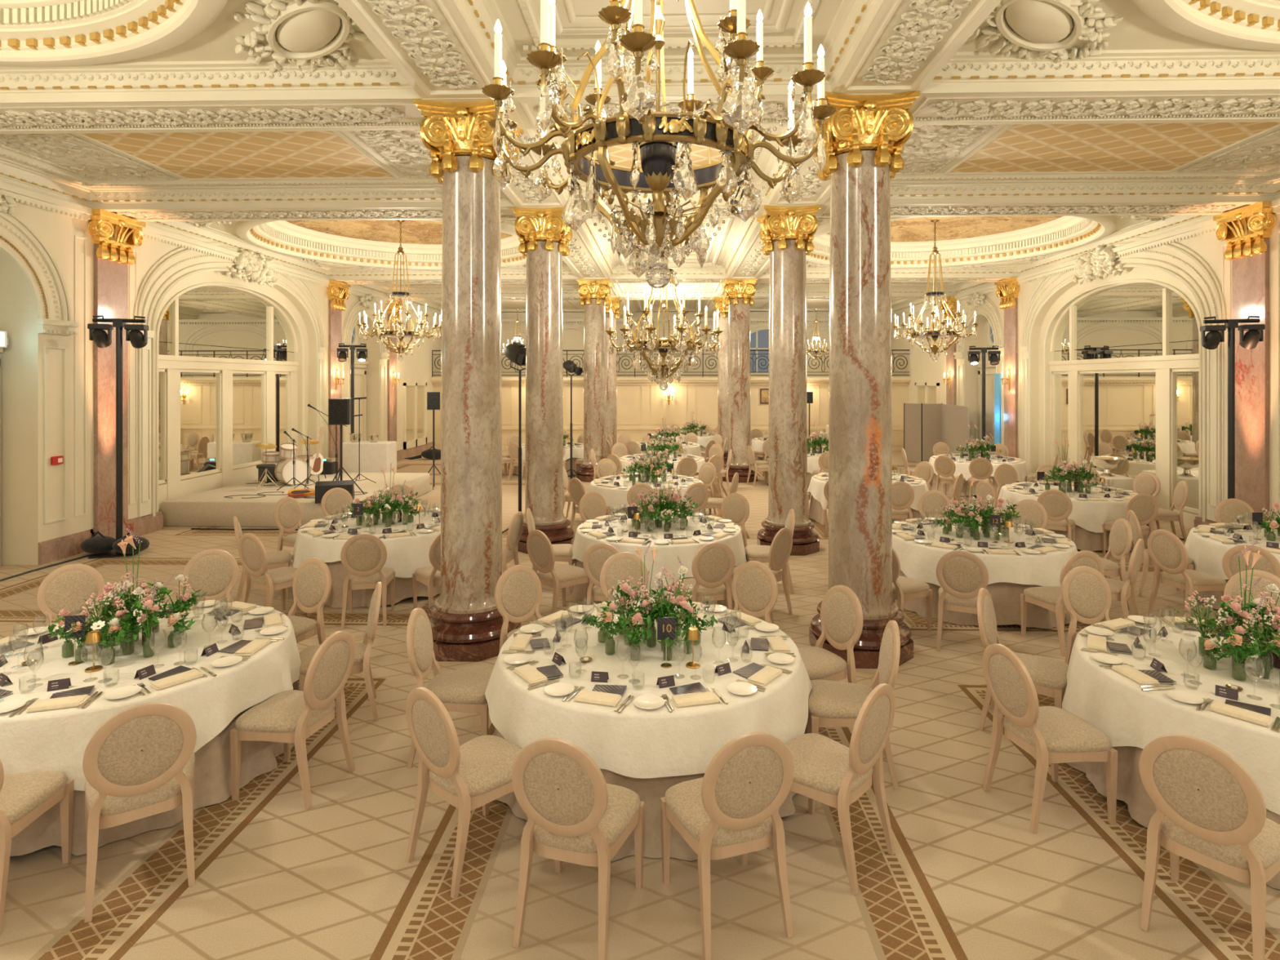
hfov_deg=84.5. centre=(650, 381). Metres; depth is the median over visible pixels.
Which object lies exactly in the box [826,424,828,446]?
table
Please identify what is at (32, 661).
dish
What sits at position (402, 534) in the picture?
folded napkin
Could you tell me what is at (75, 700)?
folded napkin
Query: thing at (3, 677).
name card
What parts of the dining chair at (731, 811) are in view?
leg, leg, seat, seat rail, leg, frame, backrest, leg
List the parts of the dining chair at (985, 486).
backrest, frame, seat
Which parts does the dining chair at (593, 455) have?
frame, backrest, leg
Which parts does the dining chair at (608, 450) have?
backrest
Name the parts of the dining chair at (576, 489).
leg, backrest, frame, seat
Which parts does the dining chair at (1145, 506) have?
leg, seat, seat rail, leg, frame, backrest, leg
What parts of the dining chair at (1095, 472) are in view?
backrest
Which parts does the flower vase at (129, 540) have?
stock flower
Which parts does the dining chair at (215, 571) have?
backrest, leg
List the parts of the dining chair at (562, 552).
frame, backrest, seat, seat rail, leg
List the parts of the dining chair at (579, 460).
leg, seat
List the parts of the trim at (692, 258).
ceiling panel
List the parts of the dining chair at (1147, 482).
backrest, frame, leg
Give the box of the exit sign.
[0,330,6,347]
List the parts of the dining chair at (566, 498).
leg, backrest, frame, leg, seat rail, seat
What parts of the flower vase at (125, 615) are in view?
stock flower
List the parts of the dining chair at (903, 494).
seat, seat rail, backrest, leg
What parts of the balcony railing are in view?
railing panel, railing panel, railing panel, railing panel, railing panel, railing panel, railing panel, railing panel, railing panel, railing panel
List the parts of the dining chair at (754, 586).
leg, backrest, leg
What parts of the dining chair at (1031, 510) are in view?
backrest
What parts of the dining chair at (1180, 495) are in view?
seat rail, seat, leg, backrest, frame, leg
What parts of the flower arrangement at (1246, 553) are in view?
stock flower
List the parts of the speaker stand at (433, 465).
leg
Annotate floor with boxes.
[0,449,1279,959]
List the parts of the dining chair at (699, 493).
backrest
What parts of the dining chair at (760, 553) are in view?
seat rail, seat, backrest, leg, frame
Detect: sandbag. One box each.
[80,531,115,553]
[111,532,149,554]
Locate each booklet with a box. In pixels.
[0,640,34,653]
[0,688,13,697]
[49,684,94,698]
[147,665,192,680]
[206,608,239,615]
[217,640,251,653]
[243,617,263,629]
[314,523,328,527]
[321,529,333,533]
[333,515,350,519]
[388,530,407,533]
[423,524,440,528]
[530,637,550,650]
[536,664,563,679]
[555,617,582,627]
[591,524,602,528]
[591,684,626,697]
[601,532,615,536]
[603,517,617,521]
[632,537,648,541]
[669,682,706,694]
[670,537,687,539]
[697,516,712,520]
[700,531,717,536]
[712,524,724,528]
[717,615,746,627]
[733,662,764,678]
[750,637,768,650]
[902,526,914,530]
[910,534,925,539]
[915,521,932,524]
[942,542,960,547]
[988,547,1008,549]
[1023,528,1043,533]
[1027,544,1045,549]
[1040,537,1056,542]
[1106,641,1132,654]
[1118,492,1128,494]
[1119,626,1151,635]
[1137,669,1176,684]
[1175,622,1210,632]
[1210,530,1226,534]
[1222,525,1241,529]
[1225,699,1271,715]
[1226,537,1245,542]
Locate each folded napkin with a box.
[0,636,22,646]
[26,694,89,712]
[149,668,204,690]
[222,600,257,611]
[234,639,271,655]
[262,613,283,627]
[304,521,317,527]
[306,528,324,535]
[324,513,346,519]
[336,534,355,538]
[386,532,411,537]
[431,525,440,530]
[508,634,532,650]
[513,664,547,684]
[539,609,572,624]
[573,689,622,706]
[582,522,592,528]
[588,531,606,537]
[594,480,600,483]
[595,515,614,519]
[599,475,611,479]
[601,600,630,607]
[602,484,617,487]
[619,473,633,476]
[621,537,644,543]
[671,538,695,543]
[671,690,719,707]
[674,475,687,477]
[688,601,702,608]
[704,515,722,520]
[711,531,728,538]
[724,523,735,528]
[728,611,761,626]
[746,666,782,686]
[766,636,791,653]
[816,476,826,479]
[892,523,901,529]
[895,533,915,539]
[905,517,925,522]
[906,475,918,478]
[930,542,957,549]
[986,549,1016,554]
[992,462,1006,463]
[1005,485,1013,488]
[1011,482,1026,484]
[1015,490,1031,494]
[1032,528,1054,534]
[1033,546,1057,552]
[1036,481,1053,484]
[1055,537,1070,545]
[1086,634,1106,651]
[1087,497,1108,501]
[1099,617,1135,630]
[1106,487,1124,490]
[1111,664,1159,684]
[1120,496,1131,500]
[1127,492,1137,495]
[1163,616,1207,624]
[1197,526,1210,533]
[1208,522,1232,527]
[1208,535,1234,542]
[1208,701,1273,727]
[1261,546,1279,553]
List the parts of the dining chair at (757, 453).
seat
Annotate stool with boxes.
[255,463,279,490]
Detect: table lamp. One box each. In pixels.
[84,630,102,672]
[415,505,422,524]
[633,513,640,534]
[670,469,675,483]
[685,626,700,668]
[892,466,897,479]
[1004,520,1013,542]
[1098,477,1105,493]
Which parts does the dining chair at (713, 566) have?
leg, seat rail, seat, frame, backrest, leg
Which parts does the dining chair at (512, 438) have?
frame, backrest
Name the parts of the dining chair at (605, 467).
backrest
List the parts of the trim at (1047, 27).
ring cornice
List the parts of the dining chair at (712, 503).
leg, seat rail, seat, backrest, frame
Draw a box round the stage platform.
[161,472,430,527]
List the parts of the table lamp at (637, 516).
lamp shade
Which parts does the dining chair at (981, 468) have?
leg, leg, seat, backrest, frame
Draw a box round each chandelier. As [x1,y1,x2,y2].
[356,219,441,360]
[481,0,836,288]
[502,309,524,353]
[605,268,723,390]
[806,309,829,361]
[893,219,977,360]
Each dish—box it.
[21,659,37,665]
[579,656,591,662]
[1225,684,1243,691]
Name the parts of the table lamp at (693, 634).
stem, lamp shade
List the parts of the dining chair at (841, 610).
leg, seat, seat rail, backrest, frame, leg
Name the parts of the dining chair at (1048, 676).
leg, frame, backrest, leg, seat, seat rail, leg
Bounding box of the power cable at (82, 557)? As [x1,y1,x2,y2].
[0,551,115,581]
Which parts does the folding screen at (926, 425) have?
hinge post, screen panel, hinge post, screen panel, screen panel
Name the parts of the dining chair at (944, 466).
leg, backrest, leg, frame, seat rail, seat, leg, leg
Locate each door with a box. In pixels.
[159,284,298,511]
[350,360,368,441]
[403,381,426,449]
[915,381,939,404]
[977,360,995,453]
[994,373,1000,444]
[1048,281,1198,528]
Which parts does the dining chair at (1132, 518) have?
frame, backrest, leg, seat rail, seat, leg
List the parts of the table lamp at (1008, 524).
lamp shade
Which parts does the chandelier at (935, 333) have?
arm, arm, rod, rod, arm, rod, arm, stem, chain, rod, rod, rod, arm, arm, arm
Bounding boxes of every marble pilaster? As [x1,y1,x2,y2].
[88,208,146,538]
[326,280,351,472]
[386,297,403,461]
[938,295,957,404]
[994,277,1019,457]
[1213,200,1275,521]
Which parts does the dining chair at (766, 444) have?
leg, frame, backrest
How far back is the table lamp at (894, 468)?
12.87 m
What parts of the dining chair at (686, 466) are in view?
backrest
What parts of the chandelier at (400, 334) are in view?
arm, arm, arm, rod, rod, rod, stem, chain, arm, rod, rod, arm, arm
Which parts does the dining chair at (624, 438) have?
frame, backrest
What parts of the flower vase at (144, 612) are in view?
stock flower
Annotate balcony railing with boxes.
[431,349,909,377]
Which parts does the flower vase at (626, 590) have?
stock flower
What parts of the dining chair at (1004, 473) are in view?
leg, frame, backrest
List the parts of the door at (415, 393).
mirror pane, mirror pane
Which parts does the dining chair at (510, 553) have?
leg, seat, seat rail, frame, backrest, leg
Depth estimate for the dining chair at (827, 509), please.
8.55 m
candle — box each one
[494,32,502,77]
[500,72,506,111]
[540,0,548,43]
[540,130,546,137]
[548,4,555,45]
[595,51,600,88]
[609,312,611,327]
[623,310,626,324]
[626,296,628,311]
[633,0,642,24]
[644,293,647,307]
[649,309,652,324]
[680,309,682,324]
[682,293,684,307]
[687,57,693,93]
[698,297,700,311]
[705,311,706,325]
[713,315,715,329]
[716,313,719,327]
[729,0,737,10]
[737,0,746,33]
[756,21,763,61]
[787,91,794,128]
[804,15,812,62]
[817,57,824,98]
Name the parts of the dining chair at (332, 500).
backrest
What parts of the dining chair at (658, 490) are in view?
backrest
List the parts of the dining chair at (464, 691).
leg, frame, backrest, leg, seat, seat rail, leg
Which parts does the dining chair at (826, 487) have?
leg, frame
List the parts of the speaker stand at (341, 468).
leg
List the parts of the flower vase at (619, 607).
stock flower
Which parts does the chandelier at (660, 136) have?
bulb, bulb, arm, arm, bulb, arm, arm, arm, bulb, rod, arm, rod, arm, arm, arm, rod, stem, rod, arm, bulb, rod, rod, arm, arm, arm, arm, bulb, arm, arm, arm, bulb, bulb, bulb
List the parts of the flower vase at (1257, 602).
stock flower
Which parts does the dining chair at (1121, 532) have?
leg, seat, seat rail, backrest, frame, leg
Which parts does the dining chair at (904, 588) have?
frame, leg, seat rail, seat, leg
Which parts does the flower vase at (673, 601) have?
stock flower, stock flower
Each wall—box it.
[0,181,441,564]
[433,384,908,451]
[501,311,829,377]
[891,198,1279,524]
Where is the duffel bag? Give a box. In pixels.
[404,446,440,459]
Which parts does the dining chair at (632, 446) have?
backrest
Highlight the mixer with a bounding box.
[323,457,335,462]
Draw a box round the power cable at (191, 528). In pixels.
[191,528,297,530]
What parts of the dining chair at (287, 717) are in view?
leg, seat, seat rail, leg, leg, frame, backrest, leg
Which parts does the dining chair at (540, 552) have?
leg, backrest, frame, leg, seat, leg, seat rail, leg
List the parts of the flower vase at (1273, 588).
stock flower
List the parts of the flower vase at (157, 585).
stock flower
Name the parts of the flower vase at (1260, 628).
stock flower, stock flower, stock flower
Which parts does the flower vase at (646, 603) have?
stock flower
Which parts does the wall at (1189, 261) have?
arch moulding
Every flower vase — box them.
[47,608,92,654]
[57,611,108,660]
[81,592,118,654]
[84,615,101,635]
[90,617,142,663]
[93,571,144,648]
[94,575,140,635]
[95,583,132,644]
[101,582,150,654]
[106,528,164,639]
[115,577,173,646]
[118,594,163,656]
[151,598,174,631]
[164,570,206,635]
[165,608,195,646]
[347,497,365,524]
[361,496,384,525]
[365,493,381,521]
[368,495,383,523]
[373,488,386,518]
[374,484,392,521]
[380,462,397,519]
[380,483,402,523]
[380,503,401,525]
[388,493,405,522]
[396,480,420,518]
[396,493,417,524]
[404,505,422,520]
[563,429,569,445]
[582,611,618,640]
[590,602,631,653]
[599,576,644,643]
[608,580,635,631]
[612,613,652,657]
[617,595,648,650]
[621,465,633,480]
[626,570,666,644]
[628,458,644,483]
[631,458,643,481]
[631,502,645,528]
[631,541,657,637]
[633,490,649,521]
[635,591,662,630]
[636,431,652,479]
[637,504,659,530]
[638,460,648,482]
[638,492,656,525]
[640,496,657,527]
[642,452,657,481]
[644,448,662,481]
[644,481,671,525]
[646,459,666,523]
[646,470,666,478]
[647,439,659,453]
[647,456,666,481]
[648,568,697,648]
[650,555,694,631]
[653,425,665,457]
[653,440,662,457]
[654,430,662,440]
[656,432,666,458]
[656,483,680,527]
[656,492,679,526]
[656,585,676,642]
[656,626,688,658]
[657,449,674,479]
[658,424,667,439]
[658,509,679,529]
[659,434,674,457]
[664,424,675,442]
[664,448,674,457]
[666,594,702,652]
[667,481,682,523]
[671,425,680,441]
[671,435,682,457]
[671,509,694,524]
[672,493,697,528]
[676,613,717,641]
[683,423,690,431]
[690,417,697,429]
[690,427,700,435]
[698,419,706,435]
[807,435,813,452]
[807,435,815,453]
[807,439,817,453]
[809,421,817,453]
[811,429,824,453]
[811,430,819,453]
[817,433,825,453]
[820,431,828,451]
[822,445,828,452]
[934,516,950,532]
[939,502,957,529]
[942,506,973,537]
[949,499,973,532]
[955,444,965,457]
[957,474,979,532]
[962,442,974,459]
[962,501,984,535]
[964,440,974,458]
[965,511,984,538]
[966,422,979,458]
[966,493,990,534]
[968,489,997,535]
[970,502,995,533]
[971,438,982,457]
[971,440,980,458]
[972,489,995,522]
[975,439,988,457]
[977,437,990,457]
[980,435,995,457]
[982,450,990,459]
[982,520,1006,538]
[996,497,1019,537]
[999,518,1010,533]
[1043,471,1057,489]
[1048,463,1066,490]
[1049,462,1071,492]
[1051,435,1076,489]
[1062,457,1077,484]
[1064,466,1079,491]
[1065,462,1084,491]
[1067,455,1091,492]
[1075,480,1098,489]
[1078,454,1098,491]
[1173,591,1224,653]
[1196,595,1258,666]
[1198,633,1231,667]
[1210,616,1253,650]
[1213,625,1273,678]
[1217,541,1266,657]
[1227,608,1279,675]
[1242,598,1279,668]
[1245,594,1279,672]
[1247,576,1279,654]
[1255,631,1279,686]
[1257,520,1279,540]
[1257,611,1279,648]
[1262,506,1279,537]
[1272,502,1279,520]
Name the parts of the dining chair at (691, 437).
backrest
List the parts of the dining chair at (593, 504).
backrest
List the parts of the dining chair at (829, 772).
leg, seat, seat rail, leg, frame, backrest, leg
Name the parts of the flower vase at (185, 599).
stock flower, stock flower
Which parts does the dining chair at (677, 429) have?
backrest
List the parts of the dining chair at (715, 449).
backrest, frame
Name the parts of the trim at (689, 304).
ceiling panel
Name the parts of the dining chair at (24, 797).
frame, leg, seat, seat rail, leg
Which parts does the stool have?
seat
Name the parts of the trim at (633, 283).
ceiling panel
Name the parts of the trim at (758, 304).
ceiling panel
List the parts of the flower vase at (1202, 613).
stock flower, stock flower, stock flower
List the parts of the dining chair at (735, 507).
backrest, frame, leg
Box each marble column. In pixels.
[413,98,523,662]
[511,206,574,553]
[576,279,612,482]
[604,297,622,448]
[712,296,728,464]
[721,278,757,482]
[756,204,821,555]
[808,90,919,668]
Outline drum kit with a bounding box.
[255,439,319,486]
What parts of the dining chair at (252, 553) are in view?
leg, backrest, frame, leg, seat rail, seat, leg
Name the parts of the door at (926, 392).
mirror pane, mirror pane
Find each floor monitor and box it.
[257,467,279,482]
[315,480,354,503]
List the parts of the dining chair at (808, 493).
leg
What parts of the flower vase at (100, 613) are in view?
stock flower, stock flower, stock flower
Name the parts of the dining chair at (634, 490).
backrest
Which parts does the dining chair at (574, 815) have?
leg, leg, backrest, frame, seat rail, seat, leg, leg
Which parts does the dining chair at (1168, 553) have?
leg, backrest, frame, leg, leg, seat rail, seat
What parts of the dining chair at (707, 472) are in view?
backrest, frame, leg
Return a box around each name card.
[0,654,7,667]
[0,672,13,686]
[37,631,57,644]
[47,677,71,691]
[133,664,155,679]
[200,643,218,656]
[213,610,226,621]
[228,623,240,635]
[328,524,335,530]
[331,518,337,524]
[347,528,357,533]
[382,528,391,533]
[416,523,425,528]
[431,511,438,517]
[551,652,566,666]
[552,630,560,641]
[581,613,591,624]
[591,671,608,682]
[607,526,613,532]
[619,515,627,519]
[628,532,637,537]
[656,675,675,688]
[663,533,672,538]
[693,529,701,535]
[699,517,706,523]
[706,524,712,529]
[714,662,731,675]
[721,621,735,633]
[742,640,749,653]
[916,523,923,528]
[916,529,924,535]
[939,536,950,542]
[977,542,988,547]
[1014,542,1026,547]
[1025,528,1035,535]
[1053,482,1060,485]
[1079,493,1087,497]
[1133,636,1144,649]
[1150,657,1167,672]
[1157,626,1168,637]
[1209,628,1229,636]
[1214,684,1238,700]
[1226,527,1234,533]
[1232,533,1243,539]
[1242,524,1252,530]
[1266,542,1279,547]
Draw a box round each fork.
[8,635,39,636]
[8,699,34,716]
[16,697,39,715]
[21,636,38,638]
[137,682,151,693]
[219,656,251,657]
[506,660,534,668]
[510,660,538,670]
[513,633,541,635]
[561,685,578,701]
[565,686,585,702]
[660,695,671,712]
[661,693,674,711]
[736,679,766,689]
[764,653,794,654]
[1098,663,1128,666]
[1103,664,1134,668]
[1195,697,1206,711]
[1200,697,1213,711]
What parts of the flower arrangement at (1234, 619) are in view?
stock flower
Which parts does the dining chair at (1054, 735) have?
leg, backrest, frame, leg, leg, seat rail, seat, leg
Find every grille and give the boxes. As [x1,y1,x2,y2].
[263,467,275,478]
[320,465,330,473]
[328,400,346,423]
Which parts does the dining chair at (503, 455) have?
seat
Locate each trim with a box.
[0,0,383,72]
[0,55,421,102]
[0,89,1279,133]
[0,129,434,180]
[0,146,515,209]
[102,201,1259,221]
[142,221,578,279]
[185,219,567,271]
[335,0,494,98]
[336,277,1008,284]
[349,283,580,297]
[393,283,577,285]
[396,295,950,300]
[404,300,584,313]
[431,377,911,384]
[439,300,584,309]
[453,0,884,97]
[500,128,566,206]
[526,126,803,206]
[531,0,806,39]
[562,225,610,279]
[581,217,759,279]
[586,133,758,169]
[609,283,621,297]
[613,283,723,297]
[615,217,727,263]
[618,300,632,318]
[622,299,713,318]
[633,283,703,284]
[639,299,697,309]
[704,302,715,318]
[716,285,724,296]
[727,222,769,278]
[750,298,902,309]
[750,298,937,315]
[754,281,995,296]
[759,214,1216,278]
[760,282,949,284]
[768,142,830,204]
[805,215,1173,268]
[823,167,1279,204]
[832,0,1001,93]
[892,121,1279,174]
[921,44,1279,93]
[960,0,1279,63]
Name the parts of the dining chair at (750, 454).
leg, backrest, frame, leg, seat rail, seat, leg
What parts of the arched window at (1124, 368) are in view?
mirror pane, mirror pane, mirror pane, mirror pane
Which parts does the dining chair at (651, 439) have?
backrest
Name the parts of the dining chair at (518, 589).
leg, seat, frame, backrest, leg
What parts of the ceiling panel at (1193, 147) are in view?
relief panel, relief panel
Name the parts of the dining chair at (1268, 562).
frame, backrest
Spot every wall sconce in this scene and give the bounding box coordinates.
[335,368,344,391]
[392,371,399,388]
[664,389,673,404]
[942,369,951,389]
[1000,368,1010,391]
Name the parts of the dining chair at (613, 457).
backrest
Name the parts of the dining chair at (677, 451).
backrest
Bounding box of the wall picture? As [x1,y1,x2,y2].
[760,388,768,404]
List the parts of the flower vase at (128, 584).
stock flower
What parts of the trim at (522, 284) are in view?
ceiling panel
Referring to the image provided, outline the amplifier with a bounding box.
[320,462,335,474]
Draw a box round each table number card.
[64,614,84,665]
[353,503,363,528]
[627,506,637,532]
[640,444,645,450]
[657,617,675,667]
[666,464,673,481]
[989,515,999,542]
[991,445,995,458]
[1036,471,1044,490]
[1252,512,1262,539]
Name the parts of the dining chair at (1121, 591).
seat, seat rail, leg, leg, backrest, frame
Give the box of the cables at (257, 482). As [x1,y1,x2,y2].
[223,482,368,498]
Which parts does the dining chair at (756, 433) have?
backrest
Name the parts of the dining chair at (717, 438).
backrest, frame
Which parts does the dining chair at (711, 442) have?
backrest, frame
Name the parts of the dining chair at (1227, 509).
backrest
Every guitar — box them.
[288,488,315,497]
[310,426,324,475]
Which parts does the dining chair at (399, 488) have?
backrest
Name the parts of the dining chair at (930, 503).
backrest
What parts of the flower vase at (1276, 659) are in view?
stock flower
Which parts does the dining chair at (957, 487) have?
leg, frame, backrest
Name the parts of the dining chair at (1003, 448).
backrest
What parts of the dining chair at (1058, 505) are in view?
backrest, frame, seat rail, seat, leg, leg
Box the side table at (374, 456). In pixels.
[342,440,396,472]
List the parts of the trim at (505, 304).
ceiling panel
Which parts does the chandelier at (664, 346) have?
arm, arm, arm, rod, arm, rod, arm, rod, stem, rod, arm, arm, rod, rod, arm, arm, arm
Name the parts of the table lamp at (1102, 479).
lamp shade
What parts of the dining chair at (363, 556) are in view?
leg, leg, backrest, frame, seat, seat rail, leg, leg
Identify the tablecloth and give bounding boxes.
[0,602,301,791]
[290,509,440,577]
[484,601,812,778]
[512,443,583,461]
[572,512,746,591]
[588,474,703,515]
[619,453,705,475]
[626,441,702,457]
[662,432,715,447]
[751,437,768,457]
[807,449,826,474]
[807,473,928,511]
[892,518,1077,586]
[928,454,1030,482]
[996,482,1137,533]
[1062,617,1279,814]
[1184,524,1279,579]
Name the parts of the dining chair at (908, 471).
frame, backrest, leg, seat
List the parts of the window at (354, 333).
pane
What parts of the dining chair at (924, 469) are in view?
backrest, leg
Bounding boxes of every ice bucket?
[349,433,361,442]
[368,434,379,442]
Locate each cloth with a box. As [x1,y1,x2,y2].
[9,680,298,856]
[293,560,440,608]
[493,727,796,861]
[512,457,581,476]
[572,559,736,606]
[610,507,705,515]
[700,445,705,457]
[755,456,768,460]
[807,472,812,488]
[808,494,922,525]
[894,569,1071,628]
[929,473,1019,496]
[1004,520,1148,551]
[1066,746,1279,889]
[1192,579,1228,609]
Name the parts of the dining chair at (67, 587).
leg, backrest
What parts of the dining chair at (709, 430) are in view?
backrest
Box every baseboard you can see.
[38,441,435,564]
[1032,480,1217,527]
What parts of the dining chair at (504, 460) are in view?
leg, seat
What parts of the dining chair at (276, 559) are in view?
frame, backrest, leg, seat rail, seat, leg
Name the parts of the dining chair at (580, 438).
backrest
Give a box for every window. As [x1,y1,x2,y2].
[351,322,357,345]
[750,328,768,373]
[987,321,994,345]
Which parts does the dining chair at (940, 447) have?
backrest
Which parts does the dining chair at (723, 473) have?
seat, leg, backrest, frame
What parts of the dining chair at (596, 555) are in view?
leg, seat, seat rail, backrest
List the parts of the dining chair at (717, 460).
backrest, frame, leg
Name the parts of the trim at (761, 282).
ceiling panel, relief panel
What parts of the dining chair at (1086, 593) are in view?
leg, frame, backrest, leg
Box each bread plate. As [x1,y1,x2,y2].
[0,699,26,713]
[17,626,48,635]
[104,685,142,699]
[193,600,218,607]
[210,655,242,666]
[248,606,274,614]
[259,626,287,635]
[300,527,315,531]
[310,519,324,522]
[321,533,337,537]
[418,528,433,533]
[426,508,439,511]
[503,653,530,664]
[520,623,543,633]
[544,682,574,696]
[568,604,591,613]
[580,528,595,532]
[585,519,599,523]
[606,537,622,541]
[612,512,625,516]
[633,694,664,709]
[653,540,669,544]
[693,512,703,516]
[698,536,713,541]
[704,604,726,612]
[718,519,731,522]
[722,528,736,532]
[727,681,757,695]
[755,622,778,631]
[767,653,794,663]
[892,529,904,533]
[893,521,907,524]
[914,539,930,543]
[924,517,939,520]
[964,547,982,552]
[1007,488,1019,491]
[1015,524,1031,527]
[1022,549,1040,554]
[1048,533,1065,537]
[1052,543,1070,548]
[1074,497,1088,500]
[1084,626,1113,635]
[1090,653,1122,664]
[1111,497,1124,501]
[1120,489,1133,492]
[1127,615,1155,623]
[1165,689,1204,703]
[1197,532,1216,536]
[1198,524,1215,528]
[1230,522,1248,525]
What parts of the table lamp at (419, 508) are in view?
lamp shade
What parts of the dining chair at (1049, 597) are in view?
leg, seat, seat rail, leg, leg, frame, backrest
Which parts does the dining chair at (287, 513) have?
leg, frame, seat rail, backrest, seat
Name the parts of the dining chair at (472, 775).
leg, backrest, frame, leg, seat rail, seat, leg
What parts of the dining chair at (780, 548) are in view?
leg, seat rail, seat, leg, frame, backrest, leg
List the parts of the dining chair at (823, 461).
seat, frame, backrest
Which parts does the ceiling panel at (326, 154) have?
relief panel, ceiling panel, relief panel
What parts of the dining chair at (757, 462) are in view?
seat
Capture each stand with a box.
[87,315,148,558]
[276,431,309,490]
[291,428,315,488]
[307,404,355,493]
[307,469,326,481]
[332,424,364,493]
[337,342,367,433]
[351,396,376,484]
[427,409,440,489]
[502,342,525,533]
[563,360,582,479]
[808,403,809,436]
[967,345,1000,450]
[1200,315,1265,498]
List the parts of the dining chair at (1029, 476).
seat, frame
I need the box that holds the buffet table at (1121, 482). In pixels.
[1064,470,1134,492]
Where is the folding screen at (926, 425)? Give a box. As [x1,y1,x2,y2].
[903,403,968,462]
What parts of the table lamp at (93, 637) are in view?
stem, lamp shade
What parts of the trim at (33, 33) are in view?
ring cornice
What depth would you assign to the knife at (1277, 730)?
3.62 m
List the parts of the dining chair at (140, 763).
leg, leg, seat, frame, seat rail, backrest, leg, leg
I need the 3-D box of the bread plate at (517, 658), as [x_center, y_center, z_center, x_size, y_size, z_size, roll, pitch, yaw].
[-0.853,1.788,4.520,0.172,0.019,0.172,0,0,-35]
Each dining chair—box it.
[0,759,73,933]
[36,563,104,626]
[82,702,196,923]
[182,548,239,602]
[230,631,355,809]
[233,516,291,601]
[237,533,311,616]
[273,497,302,551]
[287,557,331,644]
[297,582,382,721]
[320,487,353,516]
[340,533,395,629]
[385,484,415,506]
[405,687,523,898]
[406,608,493,768]
[412,533,440,615]
[494,564,542,653]
[502,453,510,473]
[502,457,512,476]
[502,511,523,573]
[507,434,518,468]
[507,442,525,479]
[511,737,644,959]
[526,508,573,592]
[526,529,590,613]
[563,447,565,469]
[563,466,586,517]
[568,477,611,528]
[574,458,583,477]
[577,433,583,443]
[578,491,606,522]
[582,542,620,605]
[591,448,597,479]
[595,458,616,478]
[599,551,648,600]
[605,439,611,458]
[606,435,611,446]
[607,453,622,475]
[611,442,627,457]
[617,433,630,454]
[626,440,640,455]
[626,482,653,511]
[642,457,662,474]
[648,431,661,441]
[648,487,678,511]
[660,731,794,959]
[668,424,680,432]
[668,441,683,454]
[672,542,735,609]
[676,457,697,478]
[677,482,708,515]
[684,432,697,444]
[693,454,723,497]
[698,462,716,514]
[699,424,711,432]
[701,434,722,456]
[703,440,715,462]
[703,472,738,515]
[707,448,731,491]
[708,444,723,484]
[713,426,717,433]
[720,493,749,547]
[721,437,726,469]
[728,528,792,623]
[731,560,777,623]
[744,509,795,594]
[746,445,768,487]
[750,428,763,439]
[750,440,764,460]
[751,460,768,481]
[762,439,768,475]
[766,683,895,895]
[797,585,862,733]
[806,620,900,791]
[807,492,810,519]
[812,451,828,475]
[813,430,826,438]
[823,480,828,537]
[826,508,828,522]
[892,481,914,520]
[892,547,932,631]
[901,448,915,475]
[914,461,933,490]
[918,489,951,519]
[933,441,950,455]
[933,455,966,500]
[936,550,992,651]
[949,473,963,517]
[968,457,993,503]
[975,480,1011,520]
[977,587,1068,730]
[982,644,1117,833]
[989,443,1008,456]
[994,463,1017,497]
[1010,498,1048,528]
[1020,550,1103,656]
[1026,453,1057,482]
[1035,464,1059,482]
[1036,489,1075,542]
[1061,565,1111,664]
[1072,466,1100,485]
[1100,518,1132,610]
[1102,493,1158,562]
[1105,538,1144,618]
[1127,510,1193,595]
[1133,471,1160,529]
[1138,733,1279,959]
[1146,529,1226,617]
[1147,480,1188,542]
[1214,498,1254,524]
[1222,544,1279,615]
[1223,569,1279,614]
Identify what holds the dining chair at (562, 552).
on the floor
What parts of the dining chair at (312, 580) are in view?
leg, seat, seat rail, backrest, frame, leg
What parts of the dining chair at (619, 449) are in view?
backrest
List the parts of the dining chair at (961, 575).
leg, seat rail, backrest, frame, seat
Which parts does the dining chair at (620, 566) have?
leg, backrest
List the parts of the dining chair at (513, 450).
leg, backrest, frame, seat rail, seat, leg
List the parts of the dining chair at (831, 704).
leg, leg, seat rail, seat, leg, backrest, frame, leg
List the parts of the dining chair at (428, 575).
leg, seat rail, seat, leg, frame, backrest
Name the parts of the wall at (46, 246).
arch moulding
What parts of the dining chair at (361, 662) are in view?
leg, seat rail, seat, leg, leg, backrest, frame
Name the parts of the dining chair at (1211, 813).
leg, leg, backrest, frame, seat rail, seat, leg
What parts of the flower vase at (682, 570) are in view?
stock flower, stock flower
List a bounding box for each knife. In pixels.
[76,691,98,708]
[80,691,102,708]
[191,667,207,677]
[200,666,216,676]
[255,637,284,639]
[501,651,533,653]
[503,649,535,652]
[527,680,559,689]
[528,676,559,687]
[529,621,551,627]
[534,620,555,626]
[613,694,631,711]
[617,695,634,713]
[706,687,722,704]
[712,688,728,704]
[720,609,741,615]
[759,635,789,637]
[760,663,792,673]
[760,664,791,674]
[1080,648,1118,655]
[1082,648,1119,654]
[1091,623,1121,633]
[1096,623,1125,633]
[1139,684,1173,687]
[1141,687,1175,690]
[1154,616,1169,626]
[1159,617,1175,626]
[1271,716,1279,731]
[1275,722,1279,733]
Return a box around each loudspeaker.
[328,398,351,425]
[426,391,439,409]
[806,391,813,403]

